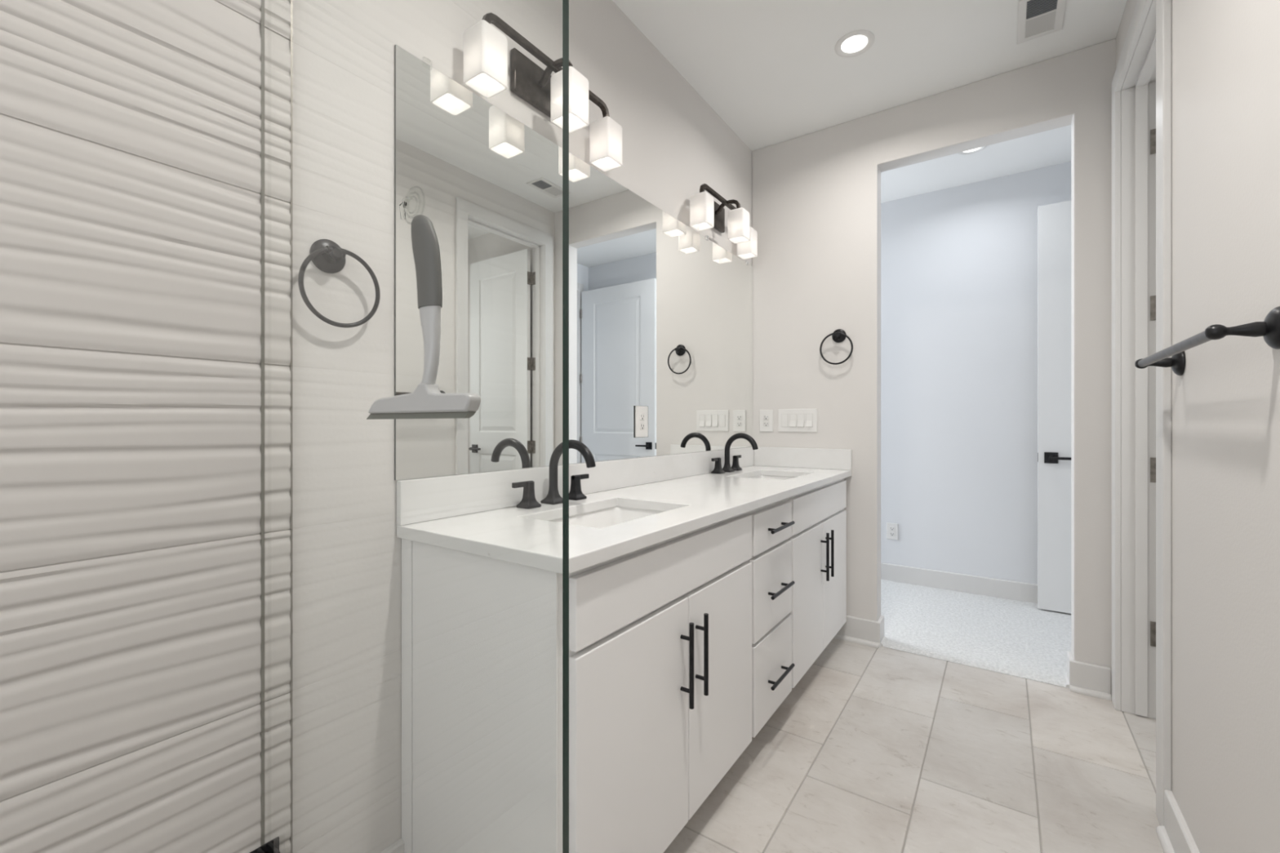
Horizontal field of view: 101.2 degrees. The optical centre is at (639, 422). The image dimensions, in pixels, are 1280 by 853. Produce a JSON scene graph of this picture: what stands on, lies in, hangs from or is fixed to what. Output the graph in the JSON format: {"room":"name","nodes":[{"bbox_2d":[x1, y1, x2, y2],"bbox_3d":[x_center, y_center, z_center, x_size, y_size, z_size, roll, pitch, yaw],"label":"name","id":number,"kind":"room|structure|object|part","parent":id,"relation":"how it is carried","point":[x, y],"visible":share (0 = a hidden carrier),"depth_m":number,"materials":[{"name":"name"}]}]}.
{"room":"bathroom","nodes":[
{"label":"bathroom","id":0,"kind":"room"},
{"bbox_2d":[0,0,751,852],"bbox_3d":[-0.476,-0.227,1.526,0.114,2.740,4.070,0,0,35],"label":"wall","id":1,"kind":"structure","parent":0,"point":[131,134],"depth_m":0.97,"materials":[{"name":"tile"}]},
{"bbox_2d":[288,0,292,852],"bbox_3d":[-0.721,-0.227,1.084,0.014,2.740,0.004,0,0,35],"label":"trim","id":2,"kind":"structure","parent":1,"relation":"attached to","point":[291,1],"depth_m":1.08,"materials":[{"name":"grey tile"}]},
{"bbox_2d":[297,239,380,328],"bbox_3d":[-0.656,-0.304,1.148,0.046,0.192,0.170,0,0,35],"label":"towel ring","id":3,"kind":"object","parent":1,"relation":"attached to","point":[326,255],"visible":1,"depth_m":1.13,"materials":[{"name":"black metal"}]},
{"bbox_3d":[-0.671,-0.363,1.141,0.030,0.072,0.072,0,0,35],"label":"wall plate","id":4,"kind":"part","parent":3,"relation":"part of","materials":[{"name":"black metal"}]},
{"bbox_3d":[-0.653,-0.363,1.129,0.019,0.029,0.036,0,0,35],"label":"post","id":5,"kind":"part","parent":3,"relation":"part of","materials":[{"name":"black metal"}]},
{"bbox_2d":[379,838,404,852],"bbox_3d":[-0.642,1.081,1.180,0.032,0.125,0.243,0,0,35],"label":"baseboard","id":6,"kind":"structure","parent":1,"relation":"attached to","point":[397,846],"depth_m":1.27,"materials":[{"name":"paint"}]},
{"bbox_2d":[463,12,562,129],"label":"vanity light","id":7,"kind":"object","parent":1,"relation":"attached to","point":[533,84],"depth_m":1.45,"materials":[{"name":"white glass"}]},
{"bbox_3d":[-0.412,-0.971,1.403,0.085,0.143,0.085,0,0,35],"label":"lamp shade","id":8,"kind":"part","parent":7,"relation":"part of","materials":[{"name":"white glass"}]},
{"bbox_3d":[-0.321,-1.055,1.654,0.022,0.127,0.212,0,0,35],"label":"wall plate","id":9,"kind":"part","parent":7,"relation":"part of","materials":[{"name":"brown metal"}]},
{"bbox_3d":[-0.260,-1.069,1.611,0.136,0.072,0.017,0,0,35],"label":"arm","id":10,"kind":"part","parent":7,"relation":"part of","materials":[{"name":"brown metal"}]},
{"bbox_2d":[394,44,752,479],"bbox_3d":[0.036,-0.395,2.178,0.014,1.067,2.202,0,0,35],"label":"wall mirror","id":11,"kind":"object","parent":1,"relation":"attached to","point":[660,313],"visible":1,"depth_m":1.68,"materials":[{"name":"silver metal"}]},
{"bbox_2d":[396,446,753,525],"bbox_3d":[0.040,0.194,2.178,0.018,0.108,2.199,0,0,35],"label":"backsplash","id":12,"kind":"structure","parent":1,"relation":"attached to","point":[425,499],"depth_m":1.58,"materials":[{"name":"white stone"}]},
{"bbox_2d":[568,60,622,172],"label":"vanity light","id":13,"kind":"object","parent":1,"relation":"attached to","point":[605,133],"depth_m":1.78,"materials":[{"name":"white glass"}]},
{"bbox_3d":[-0.210,-0.971,1.578,0.085,0.143,0.085,0,0,35],"label":"lamp shade","id":14,"kind":"part","parent":13,"relation":"part of","materials":[{"name":"white glass"}]},
{"bbox_3d":[-0.118,-0.971,1.828,0.085,0.143,0.085,0,0,35],"label":"lamp shade","id":15,"kind":"part","parent":13,"relation":"part of","materials":[{"name":"white glass"}]},
{"bbox_2d":[633,405,648,437],"bbox_3d":[0.003,-0.005,2.135,0.009,0.127,0.102,0,0,35],"label":"power outlet","id":16,"kind":"object","parent":1,"relation":"attached to","point":[640,412],"visible":1,"depth_m":2.13,"materials":[{"name":"white plastic"}]},
{"bbox_2d":[640,413,644,420],"bbox_3d":[0.008,-0.025,2.139,0.004,0.029,0.033,0,0,35],"label":"socket","id":17,"kind":"object","parent":16,"relation":"attached to","point":[642,415],"depth_m":2.14,"materials":[{"name":"grey plastic"}]},
{"bbox_2d":[640,422,644,430],"bbox_3d":[0.008,0.015,2.139,0.004,0.029,0.033,0,0,35],"label":"socket","id":18,"kind":"object","parent":16,"relation":"attached to","point":[642,424],"depth_m":2.14,"materials":[{"name":"grey plastic"}]},
{"bbox_2d":[689,183,757,259],"bbox_3d":[0.443,-1.009,2.614,0.188,0.219,0.602,0,0,35],"label":"vanity light","id":19,"kind":"object","parent":1,"relation":"attached to","point":[705,213],"visible":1,"depth_m":2.55,"materials":[{"name":"white glass"}]},
{"bbox_3d":[0.284,-0.971,2.409,0.085,0.143,0.085,0,0,35],"label":"lamp shade","id":20,"kind":"part","parent":19,"relation":"part of","materials":[{"name":"white glass"}]},
{"bbox_3d":[0.375,-1.055,2.661,0.022,0.127,0.212,0,0,35],"label":"wall plate","id":21,"kind":"part","parent":19,"relation":"part of","materials":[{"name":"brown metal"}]},
{"bbox_3d":[0.436,-1.069,2.618,0.136,0.072,0.017,0,0,35],"label":"arm","id":22,"kind":"part","parent":19,"relation":"part of","materials":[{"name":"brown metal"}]},
{"bbox_3d":[0.486,-0.971,2.584,0.085,0.143,0.085,0,0,35],"label":"lamp shade","id":23,"kind":"part","parent":19,"relation":"part of","materials":[{"name":"white glass"}]},
{"bbox_3d":[0.578,-0.971,2.835,0.085,0.143,0.085,0,0,35],"label":"lamp shade","id":24,"kind":"part","parent":19,"relation":"part of","materials":[{"name":"white glass"}]},
{"bbox_2d":[612,0,1126,203],"bbox_3d":[0.473,-1.647,1.548,4.650,0.100,5.385,0,0,35],"label":"ceiling","id":25,"kind":"structure","parent":0,"point":[772,71],"depth_m":2.30,"materials":[{"name":"paint"}]},
{"bbox_2d":[835,30,875,57],"bbox_3d":[0.903,-1.592,2.214,0.156,0.008,0.156,0,0,35],"label":"recessed light","id":26,"kind":"object","parent":25,"relation":"in","point":[855,43],"visible":1,"depth_m":2.21,"materials":[{"name":"white plastic"}]},
{"bbox_2d":[957,146,986,155],"bbox_3d":[1.923,-1.592,3.047,0.156,0.008,0.156,0,0,35],"label":"recessed light","id":27,"kind":"object","parent":25,"relation":"in","point":[975,150],"visible":0.43,"depth_m":3.09,"materials":[{"name":"white plastic"}]},
{"bbox_2d":[1016,0,1066,44],"bbox_3d":[1.569,-1.593,2.058,0.150,0.006,0.274,0,0,35],"label":"ceiling vent","id":28,"kind":"object","parent":25,"relation":"in","point":[1036,19],"visible":1,"depth_m":2.07,"materials":[{"name":"white plastic"}]},
{"bbox_2d":[663,638,1164,852],"bbox_3d":[0.473,1.183,1.548,4.650,0.080,5.385,0,0,35],"label":"floor","id":29,"kind":"structure","parent":0,"point":[882,749],"depth_m":1.73,"materials":[{"name":"tile"}]},
{"bbox_2d":[401,511,751,852],"bbox_3d":[-0.092,0.712,1.498,0.574,0.864,0.904,0,0,35],"label":"vanity cabinet","id":30,"kind":"object","parent":29,"relation":"on","point":[660,633],"visible":0.88,"depth_m":1.17,"materials":[{"name":"paint"}]},
{"bbox_3d":[-0.351,0.712,1.132,0.474,0.864,0.006,0,0,35],"label":"panel","id":31,"kind":"part","parent":30,"relation":"part of","materials":[{"name":"paint"}]},
{"bbox_2d":[396,446,851,573],"bbox_3d":[0.262,0.209,2.024,0.558,0.139,2.199,0,0,35],"label":"countertop","id":32,"kind":"structure","parent":30,"relation":"on","point":[477,513],"depth_m":1.51,"materials":[{"name":"white stone"}]},
{"bbox_2d":[511,440,595,509],"bbox_3d":[-0.267,0.149,1.633,0.240,0.198,0.240,0,0,-10],"label":"faucet","id":33,"kind":"object","parent":32,"relation":"on","point":[528,501],"visible":0.9,"depth_m":1.61,"materials":[{"name":"black metal"}]},
{"bbox_3d":[-0.341,0.178,1.528,0.013,0.015,0.072,0,0,35],"label":"lever","id":34,"kind":"part","parent":33,"relation":"part of","materials":[{"name":"black metal"}]},
{"bbox_3d":[-0.327,0.211,1.548,0.051,0.075,0.051,0,0,35],"label":"handle","id":35,"kind":"part","parent":33,"relation":"part of","materials":[{"name":"black metal"}]},
{"bbox_3d":[-0.212,0.149,1.593,0.193,0.198,0.056,0,0,35],"label":"spout","id":36,"kind":"part","parent":33,"relation":"part of","materials":[{"name":"black metal"}]},
{"bbox_3d":[-0.210,0.211,1.717,0.051,0.075,0.051,0,0,35],"label":"handle","id":37,"kind":"part","parent":33,"relation":"part of","materials":[{"name":"black metal"}]},
{"bbox_3d":[-0.197,0.178,1.737,0.013,0.015,0.072,0,0,35],"label":"lever","id":38,"kind":"part","parent":33,"relation":"part of","materials":[{"name":"black metal"}]},
{"bbox_2d":[549,506,662,528],"bbox_3d":[-0.086,0.350,1.497,0.323,0.140,0.479,0,0,35],"label":"sink basin","id":39,"kind":"object","parent":32,"relation":"in","point":[602,518],"visible":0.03,"depth_m":1.70,"materials":[{"name":"white ceramic"}]},
{"bbox_2d":[711,432,758,474],"bbox_3d":[0.445,0.149,2.675,0.240,0.198,0.240,0,0,-10],"label":"faucet","id":40,"kind":"object","parent":32,"relation":"on","point":[726,468],"visible":1,"depth_m":2.65,"materials":[{"name":"black metal"}]},
{"bbox_3d":[0.371,0.178,2.570,0.013,0.015,0.072,0,0,35],"label":"lever","id":41,"kind":"part","parent":40,"relation":"part of","materials":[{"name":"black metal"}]},
{"bbox_3d":[0.385,0.211,2.590,0.051,0.075,0.051,0,0,35],"label":"handle","id":42,"kind":"part","parent":40,"relation":"part of","materials":[{"name":"black metal"}]},
{"bbox_3d":[0.502,0.211,2.759,0.051,0.075,0.051,0,0,35],"label":"handle","id":43,"kind":"part","parent":40,"relation":"part of","materials":[{"name":"black metal"}]},
{"bbox_2d":[748,475,793,479],"bbox_3d":[0.637,0.350,2.542,0.323,0.140,0.481,0,0,35],"label":"sink basin","id":44,"kind":"object","parent":32,"relation":"in","point":[762,477],"visible":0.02,"depth_m":2.76,"materials":[{"name":"white ceramic"}]},
{"bbox_3d":[-0.006,0.748,1.198,0.020,0.585,0.440,0,0,35],"label":"door","id":45,"kind":"part","parent":30,"relation":"part of","materials":[{"name":"paint"}]},
{"bbox_3d":[0.120,0.612,1.331,0.036,0.213,0.012,0,0,35],"label":"pull handle","id":46,"kind":"part","parent":30,"relation":"part of","materials":[{"name":"black metal"}]},
{"bbox_3d":[0.165,0.612,1.396,0.036,0.213,0.012,0,0,35],"label":"pull handle","id":47,"kind":"part","parent":30,"relation":"part of","materials":[{"name":"black metal"}]},
{"bbox_3d":[0.240,0.748,1.553,0.020,0.585,0.420,0,0,35],"label":"door","id":48,"kind":"part","parent":30,"relation":"part of","materials":[{"name":"paint"}]},
{"bbox_2d":[747,497,795,737],"bbox_3d":[0.278,0.712,2.032,0.574,0.864,0.394,0,0,35],"label":"drawers","id":49,"kind":"object","parent":29,"relation":"on","point":[771,560],"visible":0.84,"depth_m":1.86,"materials":[{"name":"paint"}]},
{"bbox_3d":[0.476,0.594,1.895,0.020,0.276,0.374,0,0,35],"label":"drawer","id":50,"kind":"part","parent":49,"relation":"part of","materials":[{"name":"paint"}]},
{"bbox_3d":[0.476,0.373,1.895,0.020,0.138,0.374,0,0,35],"label":"drawer","id":51,"kind":"part","parent":49,"relation":"part of","materials":[{"name":"paint"}]},
{"bbox_3d":[0.476,0.892,1.895,0.020,0.297,0.374,0,0,35],"label":"drawer","id":52,"kind":"part","parent":49,"relation":"part of","materials":[{"name":"paint"}]},
{"bbox_3d":[0.502,0.904,1.884,0.036,0.012,0.213,0,0,35],"label":"pull handle","id":53,"kind":"part","parent":49,"relation":"part of","materials":[{"name":"black metal"}]},
{"bbox_3d":[0.502,0.597,1.884,0.036,0.012,0.213,0,0,35],"label":"pull handle","id":54,"kind":"part","parent":49,"relation":"part of","materials":[{"name":"black metal"}]},
{"bbox_3d":[0.502,0.372,1.884,0.036,0.012,0.213,0,0,35],"label":"pull handle","id":55,"kind":"part","parent":49,"relation":"part of","materials":[{"name":"black metal"}]},
{"bbox_2d":[787,478,846,688],"bbox_3d":[0.638,0.712,2.553,0.574,0.864,0.872,0,0,35],"label":"vanity cabinet","id":56,"kind":"object","parent":29,"relation":"on","point":[819,531],"visible":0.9,"depth_m":2.33,"materials":[{"name":"paint"}]},
{"bbox_3d":[0.711,0.748,2.235,0.020,0.585,0.414,0,0,35],"label":"door","id":57,"kind":"part","parent":56,"relation":"part of","materials":[{"name":"paint"}]},
{"bbox_3d":[0.830,0.599,2.358,0.036,0.213,0.012,0,0,35],"label":"pull handle","id":58,"kind":"part","parent":56,"relation":"part of","materials":[{"name":"black metal"}]},
{"bbox_3d":[0.875,0.599,2.423,0.036,0.213,0.012,0,0,35],"label":"pull handle","id":59,"kind":"part","parent":56,"relation":"part of","materials":[{"name":"black metal"}]},
{"bbox_3d":[0.952,0.748,2.583,0.020,0.585,0.425,0,0,35],"label":"door","id":60,"kind":"part","parent":56,"relation":"part of","materials":[{"name":"paint"}]},
{"bbox_2d":[880,579,1111,697],"bbox_3d":[1.703,1.135,3.107,2.900,0.014,1.221,0,0,35],"label":"carpet","id":61,"kind":"object","parent":29,"relation":"on","point":[1014,637],"visible":0.3,"depth_m":2.86,"materials":[{"name":"white carpet"}]},
{"bbox_3d":[-0.104,1.098,0.582,1.600,0.090,0.160,0,0,35],"label":"curb","id":62,"kind":"object","parent":29,"relation":"on","visible":0},
{"bbox_2d":[249,0,279,852],"bbox_3d":[-0.678,0.019,0.993,0.130,1.609,0.054,0,0,35],"label":"shower door edge","id":63,"kind":"object","parent":62,"relation":"on","point":[271,846],"depth_m":1.04,"materials":[{"name":"teal"}]},
{"bbox_2d":[399,186,425,224],"bbox_3d":[-0.324,-0.302,0.725,0.052,0.056,0.027,0,0,35],"label":"hook","id":64,"kind":"object","parent":63,"relation":"attached to","point":[416,186],"visible":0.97,"depth_m":0.73,"materials":[{"name":"clear plastic"}]},
{"bbox_2d":[366,214,480,419],"bbox_3d":[-0.289,-0.135,0.681,0.236,0.260,0.021,0,0,35],"label":"squeegee","id":65,"kind":"object","parent":64,"relation":"hanging from","point":[426,402],"visible":1,"depth_m":0.66,"materials":[{"name":"white plastic"}]},
{"bbox_3d":[-0.291,-0.009,0.684,0.229,0.008,0.010,0,0,35],"label":"blade","id":66,"kind":"part","parent":65,"relation":"part of","materials":[{"name":"grey rubber"}]},
{"bbox_2d":[562,0,568,852],"bbox_3d":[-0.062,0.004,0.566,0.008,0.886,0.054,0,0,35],"label":"glass","id":67,"kind":"object","parent":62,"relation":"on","point":[565,2],"depth_m":0.58,"materials":[{"name":"teal"}]},
{"bbox_3d":[-0.413,-0.027,0.809,0.804,2.160,0.010,0,0,35],"label":"pane","id":68,"kind":"part","parent":67,"relation":"part of","materials":[{"name":"clear glass"}]},
{"bbox_2d":[751,38,1115,697],"bbox_3d":[1.395,-0.227,2.643,1.720,2.740,0.105,0,0,35],"label":"wall","id":69,"kind":"structure","parent":0,"point":[816,196],"depth_m":2.72,"materials":[{"name":"paint"}]},
{"bbox_2d":[760,409,773,431],"bbox_3d":[0.729,-0.013,3.035,0.080,0.128,0.008,0,0,35],"label":"power outlet","id":70,"kind":"object","parent":69,"relation":"attached to","point":[766,415],"visible":1,"depth_m":3.03,"materials":[{"name":"white plastic"}]},
{"bbox_2d":[763,414,768,419],"bbox_3d":[0.728,-0.032,3.034,0.033,0.029,0.004,0,0,35],"label":"socket","id":71,"kind":"object","parent":70,"relation":"attached to","point":[765,416],"depth_m":3.03,"materials":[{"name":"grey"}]},
{"bbox_2d":[763,421,768,426],"bbox_3d":[0.728,0.007,3.034,0.033,0.029,0.004,0,0,35],"label":"socket","id":72,"kind":"object","parent":70,"relation":"attached to","point":[765,423],"depth_m":3.03,"materials":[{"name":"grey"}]},
{"bbox_2d":[777,408,817,431],"bbox_3d":[0.878,-0.014,2.929,0.215,0.125,0.013,0,0,35],"label":"light switch","id":73,"kind":"object","parent":69,"relation":"attached to","point":[788,420],"visible":1,"depth_m":2.92,"materials":[{"name":"white plastic"}]},
{"bbox_3d":[0.819,-0.013,2.971,0.039,0.075,0.002,0,0,35],"label":"rocker frame","id":74,"kind":"part","parent":73,"relation":"part of","materials":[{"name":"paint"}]},
{"bbox_2d":[753,447,851,470],"bbox_3d":[0.889,0.194,2.916,0.538,0.108,0.019,0,0,35],"label":"backsplash","id":75,"kind":"structure","parent":69,"relation":"attached to","point":[810,458],"depth_m":2.89,"materials":[{"name":"white stone"}]},
{"bbox_2d":[819,328,853,364],"bbox_3d":[1.044,-0.405,2.793,0.170,0.192,0.046,0,0,35],"label":"towel ring","id":76,"kind":"object","parent":69,"relation":"attached to","point":[838,335],"visible":1,"depth_m":2.79,"materials":[{"name":"black metal"}]},
{"bbox_3d":[1.043,-0.465,2.777,0.036,0.029,0.019,0,0,35],"label":"post","id":77,"kind":"part","parent":76,"relation":"part of","materials":[{"name":"black metal"}]},
{"bbox_3d":[1.056,-0.465,2.795,0.072,0.072,0.030,0,0,35],"label":"wall plate","id":78,"kind":"part","parent":76,"relation":"part of","materials":[{"name":"black metal"}]},
{"bbox_2d":[833,615,879,648],"bbox_3d":[1.120,1.081,2.749,0.248,0.125,0.032,0,0,35],"label":"baseboard","id":79,"kind":"structure","parent":69,"relation":"attached to","point":[858,630],"depth_m":2.73,"materials":[{"name":"paint"}]},
{"bbox_2d":[877,614,885,646],"bbox_3d":[1.260,1.081,2.736,0.026,0.125,0.105,0,0,35],"label":"baseboard","id":80,"kind":"structure","parent":69,"relation":"attached to","point":[881,620],"depth_m":2.73,"materials":[{"name":"paint"}]},
{"bbox_2d":[1064,650,1073,688],"bbox_3d":[1.881,1.081,2.307,0.026,0.125,0.105,0,0,35],"label":"baseboard","id":81,"kind":"structure","parent":69,"relation":"attached to","point":[1069,656],"depth_m":2.31,"materials":[{"name":"paint"}]},
{"bbox_2d":[1069,659,1111,701],"bbox_3d":[1.895,1.081,2.214,0.132,0.125,0.032,0,0,35],"label":"baseboard","id":82,"kind":"structure","parent":69,"relation":"attached to","point":[1085,678],"depth_m":2.21,"materials":[{"name":"paint"}]},
{"bbox_2d":[880,161,1071,584],"bbox_3d":[1.708,-0.227,3.907,4.000,2.740,0.100,0,0,35],"label":"wall","id":83,"kind":"structure","parent":0,"point":[959,264],"depth_m":3.53,"materials":[{"name":"paint"}]},
{"bbox_2d":[886,522,897,540],"bbox_3d":[1.809,0.777,3.771,0.074,0.116,0.008,0,0,35],"label":"power outlet","id":84,"kind":"object","parent":83,"relation":"attached to","point":[891,528],"visible":1,"depth_m":3.77,"materials":[{"name":"white plastic"}]},
{"bbox_2d":[889,526,894,530],"bbox_3d":[1.809,0.758,3.770,0.033,0.029,0.004,0,0,35],"label":"socket","id":85,"kind":"object","parent":84,"relation":"attached to","point":[891,528],"depth_m":3.77,"materials":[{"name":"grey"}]},
{"bbox_2d":[880,562,1037,603],"bbox_3d":[1.634,1.079,3.886,3.900,0.130,0.017,0,0,35],"label":"baseboard","id":86,"kind":"structure","parent":83,"relation":"attached to","point":[975,584],"depth_m":3.52,"materials":[{"name":"paint"}]},
{"bbox_2d":[1115,0,1279,852],"bbox_3d":[0.895,-0.227,0.515,0.120,2.740,3.965,0,0,35],"label":"wall","id":87,"kind":"structure","parent":0,"point":[1225,54],"depth_m":1.09,"materials":[{"name":"paint"}]},
{"bbox_2d":[1111,0,1171,826],"bbox_3d":[1.756,-0.129,1.776,0.138,2.545,0.848,0,0,35],"label":"door frame","id":88,"kind":"structure","parent":87,"relation":"attached to","point":[1138,91],"depth_m":2.04,"materials":[{"name":"paint"}]},
{"bbox_2d":[1150,128,1155,646],"bbox_3d":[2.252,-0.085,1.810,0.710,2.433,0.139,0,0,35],"label":"door hinges","id":89,"kind":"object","parent":87,"relation":"in","point":[1153,132],"depth_m":2.03,"materials":[{"name":"metal"}]},
{"bbox_2d":[1155,789,1199,852],"bbox_3d":[1.023,1.081,0.833,0.032,0.125,1.534,0,0,35],"label":"baseboard","id":90,"kind":"structure","parent":87,"relation":"attached to","point":[1175,836],"depth_m":1.38,"materials":[{"name":"paint"}]},
{"bbox_2d":[1134,306,1279,375],"bbox_3d":[1.208,-0.160,1.153,0.090,0.072,0.672,0,0,35],"label":"towel bar","id":91,"kind":"object","parent":87,"relation":"attached to","point":[1269,329],"visible":1,"depth_m":0.92,"materials":[{"name":"black metal"}]},
{"bbox_3d":[1.372,-0.160,1.404,0.074,0.027,0.027,0,0,35],"label":"post","id":92,"kind":"part","parent":91,"relation":"part of","materials":[{"name":"black metal"}]},
{"bbox_3d":[1.408,-0.160,1.379,0.020,0.072,0.072,0,0,35],"label":"wall plate","id":93,"kind":"part","parent":91,"relation":"part of","materials":[{"name":"black metal"}]},
{"bbox_3d":[1.031,-0.160,0.910,0.074,0.027,0.027,0,0,35],"label":"post","id":94,"kind":"part","parent":91,"relation":"part of","materials":[{"name":"black metal"}]},
{"bbox_3d":[1.066,-0.160,0.886,0.020,0.072,0.072,0,0,35],"label":"wall plate","id":95,"kind":"part","parent":91,"relation":"part of","materials":[{"name":"black metal"}]},
{"bbox_3d":[2.967,-0.227,2.298,0.100,2.740,1.115,0,0,35],"label":"wall","id":96,"kind":"structure","parent":0,"visible":0},
{"bbox_2d":[1037,200,1071,613],"bbox_3d":[2.779,-0.093,2.944,0.881,2.430,0.139,0,0,35],"label":"door","id":97,"kind":"structure","parent":96,"relation":"in","point":[1054,220],"depth_m":3.13,"materials":[{"name":"paint"}]},
{"bbox_3d":[2.457,0.208,3.141,0.066,0.066,0.008,0,0,35],"label":"handle","id":98,"kind":"part","parent":97,"relation":"part of","materials":[{"name":"black metal"}]},
{"bbox_3d":[2.486,0.208,3.090,0.130,0.024,0.044,0,0,35],"label":"lever","id":99,"kind":"part","parent":97,"relation":"part of","materials":[{"name":"black metal"}]}
]}

